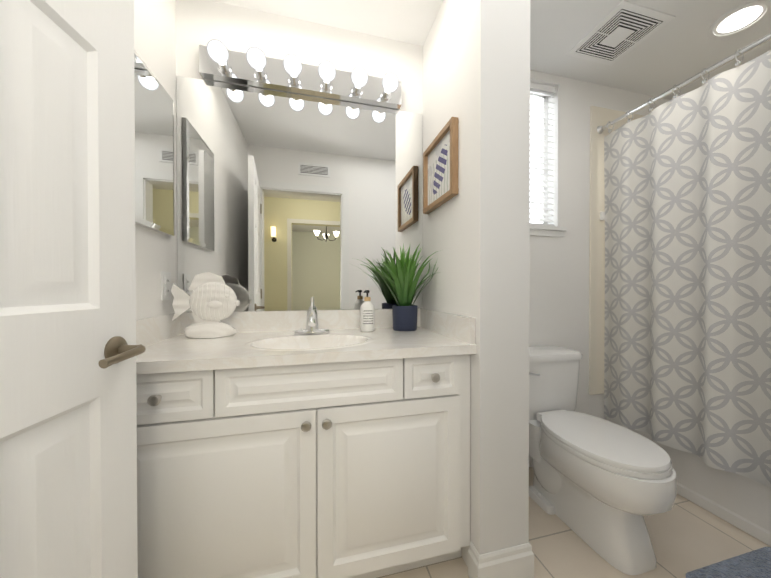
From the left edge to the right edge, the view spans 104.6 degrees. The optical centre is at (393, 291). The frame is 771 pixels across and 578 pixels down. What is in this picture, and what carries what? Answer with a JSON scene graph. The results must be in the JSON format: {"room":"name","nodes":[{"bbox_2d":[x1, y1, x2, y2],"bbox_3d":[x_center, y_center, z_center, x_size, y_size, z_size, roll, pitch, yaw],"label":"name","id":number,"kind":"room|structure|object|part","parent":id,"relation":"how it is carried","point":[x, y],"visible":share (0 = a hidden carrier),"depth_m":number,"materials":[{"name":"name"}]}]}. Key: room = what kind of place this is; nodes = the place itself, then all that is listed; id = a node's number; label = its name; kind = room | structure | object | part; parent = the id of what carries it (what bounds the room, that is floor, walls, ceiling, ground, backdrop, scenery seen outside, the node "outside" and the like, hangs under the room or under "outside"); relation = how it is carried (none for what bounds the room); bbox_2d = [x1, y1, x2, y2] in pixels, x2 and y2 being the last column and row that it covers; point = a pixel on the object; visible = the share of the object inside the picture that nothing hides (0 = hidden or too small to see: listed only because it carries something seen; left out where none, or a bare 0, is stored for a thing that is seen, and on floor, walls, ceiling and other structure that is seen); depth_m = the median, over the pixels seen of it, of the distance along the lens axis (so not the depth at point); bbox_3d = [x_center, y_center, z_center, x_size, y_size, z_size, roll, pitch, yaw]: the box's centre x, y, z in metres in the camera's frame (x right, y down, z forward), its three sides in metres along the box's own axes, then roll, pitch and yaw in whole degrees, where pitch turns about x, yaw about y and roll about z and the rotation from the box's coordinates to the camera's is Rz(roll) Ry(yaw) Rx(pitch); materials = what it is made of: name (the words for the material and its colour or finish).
{"room":"bathroom","nodes":[
{"label":"bathroom","id":0,"kind":"room"},
{"bbox_2d":[134,0,176,319],"bbox_3d":[-0.862,-0.130,0.629,0.120,2.440,1.721,0,0,-15],"label":"wall","id":1,"kind":"structure","parent":0,"point":[155,50],"depth_m":1.19,"materials":[{"name":"white paint"}]},
{"bbox_2d":[134,49,173,235],"bbox_3d":[-0.910,-0.531,1.098,0.022,0.585,0.400,0,0,-15],"label":"medicine cabinet mirror","id":2,"kind":"object","parent":1,"relation":"attached to","point":[154,155],"visible":0.64,"depth_m":1.12,"materials":[{"name":"white mirror"}]},
{"bbox_2d":[161,271,170,299],"bbox_3d":[-0.957,-0.023,1.257,0.008,0.118,0.075,0,0,-15],"label":"electrical outlet","id":3,"kind":"object","parent":1,"relation":"attached to","point":[165,285],"visible":1,"depth_m":1.25,"materials":[{"name":"white plastic"}]},
{"bbox_2d":[176,0,669,419],"bbox_3d":[0.562,-0.139,1.824,3.235,2.440,0.120,0,0,-15],"label":"wall","id":4,"kind":"structure","parent":0,"point":[559,294],"depth_m":1.85,"materials":[{"name":"white paint"}]},
{"bbox_2d":[176,76,422,311],"bbox_3d":[-0.412,-0.442,1.504,1.183,1.074,0.006,0,0,-15],"label":"mirror","id":5,"kind":"object","parent":4,"relation":"attached to","point":[287,201],"visible":0.79,"depth_m":1.48,"materials":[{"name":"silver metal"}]},
{"bbox_2d":[199,39,400,109],"bbox_3d":[-0.403,-1.042,1.409,0.943,0.125,0.186,0,0,-15],"label":"vanity light","id":6,"kind":"object","parent":4,"relation":"attached to","point":[253,67],"visible":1,"depth_m":1.41,"materials":[{"name":"silver metal"}]},
{"bbox_2d":[529,456,532,466],"bbox_3d":[0.894,1.018,1.849,1.056,0.125,0.014,0,0,-15],"label":"baseboard","id":7,"kind":"structure","parent":4,"relation":"attached to","point":[530,461],"depth_m":1.83,"materials":[{"name":"white"}]},
{"bbox_2d":[530,98,540,223],"bbox_3d":[0.814,-0.860,1.949,0.528,1.010,0.004,0,0,-15],"label":"window","id":8,"kind":"structure","parent":4,"relation":"in","point":[535,119],"depth_m":1.98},
{"bbox_2d":[530,82,554,225],"bbox_3d":[0.835,-0.855,1.869,0.396,0.892,0.040,0,0,-15],"label":"window blind","id":9,"kind":"object","parent":8,"relation":"attached to","point":[542,90],"visible":0.44,"depth_m":1.89,"materials":[{"name":"white plastic"}]},
{"bbox_2d":[530,77,566,236],"bbox_3d":[0.840,-0.830,1.879,0.493,0.970,0.140,0,0,-15],"label":"window frame","id":10,"kind":"structure","parent":4,"relation":"attached to","point":[555,230],"depth_m":1.91,"materials":[{"name":"white"}]},
{"bbox_2d":[597,33,770,133],"bbox_3d":[1.548,-1.038,1.246,0.087,0.087,1.480,0,0,-15],"label":"curtain rod","id":11,"kind":"object","parent":4,"relation":"attached to","point":[724,61],"visible":0.98,"depth_m":1.47,"materials":[{"name":"silver metal"}]},
{"bbox_2d":[604,50,770,487],"bbox_3d":[1.519,-0.090,1.289,0.076,1.799,1.305,0,0,-15],"label":"shower curtain","id":12,"kind":"object","parent":11,"relation":"hanging from","point":[687,340],"visible":1,"depth_m":1.47,"materials":[{"name":"fabric"}]},
{"bbox_2d":[423,0,529,566],"bbox_3d":[0.340,-0.136,1.395,0.209,2.440,0.601,0,0,-15],"label":"wall","id":13,"kind":"structure","parent":0,"point":[476,82],"depth_m":1.11,"materials":[{"name":"white paint"}]},
{"bbox_2d":[423,117,458,213],"bbox_3d":[0.213,-0.565,1.402,0.030,0.318,0.348,0,0,-15],"label":"picture frame","id":14,"kind":"object","parent":13,"relation":"attached to","point":[440,170],"visible":1,"depth_m":1.37,"materials":[{"name":"brown wood"}]},
{"bbox_2d":[428,130,449,204],"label":"art","id":15,"kind":"object","parent":14,"relation":"attached to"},
{"bbox_2d":[468,542,533,577],"bbox_3d":[0.344,1.022,1.389,0.237,0.125,0.600,0,0,-15],"label":"baseboard","id":16,"kind":"structure","parent":13,"relation":"attached to","point":[517,561],"depth_m":1.10,"materials":[{"name":"white wood"}]},
{"bbox_2d":[212,0,770,99],"bbox_3d":[0.762,-1.393,1.040,3.475,0.080,1.721,0,0,-15],"label":"ceiling","id":17,"kind":"structure","parent":0,"point":[681,46],"depth_m":1.55,"materials":[{"name":"white paint"}]},
{"bbox_2d":[566,0,674,65],"bbox_3d":[1.190,-1.353,1.586,0.330,0.007,0.330,0,0,-15],"label":"ceiling vent","id":18,"kind":"object","parent":17,"relation":"in","point":[623,28],"visible":1,"depth_m":1.56,"materials":[{"name":"white plastic"}]},
{"bbox_2d":[708,0,770,38],"bbox_3d":[1.728,-1.353,1.488,0.216,0.007,0.216,0,0,-15],"label":"recessed light","id":19,"kind":"object","parent":17,"relation":"in","point":[738,21],"visible":1,"depth_m":1.48,"materials":[{"name":"white plastic"}]},
{"bbox_2d":[377,467,770,577],"bbox_3d":[0.762,1.111,1.058,3.475,0.050,1.721,0,0,-15],"label":"floor","id":20,"kind":"structure","parent":0,"point":[686,535],"depth_m":1.26,"materials":[{"name":"tile"}]},
{"bbox_2d":[136,308,476,577],"bbox_3d":[-0.339,0.592,1.230,1.187,0.987,0.585,0,0,-15],"label":"bathroom vanity","id":21,"kind":"object","parent":20,"relation":"on","point":[271,444],"visible":0.75,"depth_m":0.99,"materials":[{"name":"white wood"}]},
{"bbox_3d":[-0.685,0.310,0.863,0.287,0.150,0.052,0,0,-15],"label":"drawer","id":22,"kind":"part","parent":21,"relation":"part of","materials":[{"name":"white wood"}]},
{"bbox_2d":[171,272,239,337],"bbox_3d":[-0.796,0.055,1.269,0.259,0.278,0.089,0,0,-15],"label":"statue","id":23,"kind":"object","parent":21,"relation":"on","point":[211,301],"visible":1,"depth_m":1.25,"materials":[{"name":"white ceramic"}]},
{"bbox_3d":[-0.539,0.683,0.903,0.589,0.580,0.052,0,0,-15],"label":"door","id":24,"kind":"part","parent":21,"relation":"part of","materials":[{"name":"white wood"}]},
{"bbox_2d":[294,298,329,333],"bbox_3d":[-0.359,0.112,1.317,0.160,0.162,0.176,0,0,-15],"label":"faucet","id":25,"kind":"object","parent":21,"relation":"on","point":[312,325],"visible":1,"depth_m":1.35,"materials":[{"name":"silver metal"}]},
{"bbox_2d":[360,290,373,331],"bbox_3d":[-0.127,0.093,1.450,0.069,0.199,0.069,0,0,-15],"label":"soap dispenser","id":26,"kind":"object","parent":21,"relation":"on","point":[367,315],"visible":1,"depth_m":1.42,"materials":[{"name":"white plastic"}]},
{"bbox_3d":[0.002,0.681,1.043,0.518,0.580,0.052,0,0,-15],"label":"door","id":27,"kind":"part","parent":21,"relation":"part of","materials":[{"name":"white wood"}]},
{"bbox_2d":[353,243,439,330],"bbox_3d":[0.008,-0.027,1.415,0.409,0.440,0.374,0,0,-15],"label":"potted plant","id":28,"kind":"object","parent":21,"relation":"on","point":[401,284],"visible":0.98,"depth_m":1.44,"materials":[{"name":"blue"}]},
{"bbox_3d":[0.147,0.308,1.078,0.218,0.150,0.052,0,0,-15],"label":"drawer","id":29,"kind":"part","parent":21,"relation":"part of","materials":[{"name":"white wood"}]},
{"bbox_2d":[529,346,676,574],"bbox_3d":[0.894,0.711,1.444,0.450,0.744,0.770,0,0,-15],"label":"toilet","id":30,"kind":"object","parent":20,"relation":"on","point":[601,487],"visible":0.88,"depth_m":1.26,"materials":[{"name":"white ceramic"}]},
{"bbox_2d":[606,416,770,545],"bbox_3d":[1.959,0.884,1.367,0.757,0.400,1.474,0,0,-15],"label":"bathtub","id":31,"kind":"object","parent":20,"relation":"on","point":[742,503],"visible":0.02,"depth_m":1.41,"materials":[{"name":"white ceramic"}]},
{"bbox_2d":[686,547,770,577],"bbox_3d":[1.415,1.074,0.871,0.525,0.024,0.652,0,0,-15],"label":"bath mat","id":32,"kind":"object","parent":20,"relation":"on","point":[755,563],"visible":1,"depth_m":1.14,"materials":[{"name":"blue fabric"}]},
{"bbox_3d":[0.963,-0.128,0.274,3.235,2.440,0.120,0,0,-15],"label":"wall","id":33,"kind":"structure","parent":0,"visible":0},
{"bbox_2d":[0,0,145,577],"bbox_3d":[-0.553,0.074,0.342,0.100,2.020,0.770,0,0,-8],"label":"door","id":34,"kind":"structure","parent":33,"relation":"in","point":[70,350],"depth_m":0.55,"materials":[{"name":"white paint"}]},
{"bbox_3d":[2.386,-0.137,1.470,0.120,2.440,1.721,0,0,-15],"label":"wall","id":35,"kind":"structure","parent":0,"visible":0},
{"bbox_2d":[600,211,604,219],"bbox_3d":[1.369,-0.493,1.947,0.030,0.055,0.018,0,0,-15],"label":"robe hook","id":36,"kind":"object","parent":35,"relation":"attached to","point":[602,215],"visible":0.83,"depth_m":1.94,"materials":[{"name":"white plastic"}]},
{"bbox_2d":[589,106,643,394],"bbox_3d":[1.704,-0.265,2.049,0.870,1.882,0.014,0,0,-15],"label":"shower surround","id":37,"kind":"structure","parent":35,"relation":"attached to","point":[600,116],"depth_m":1.92,"materials":[{"name":"white"}]}
]}

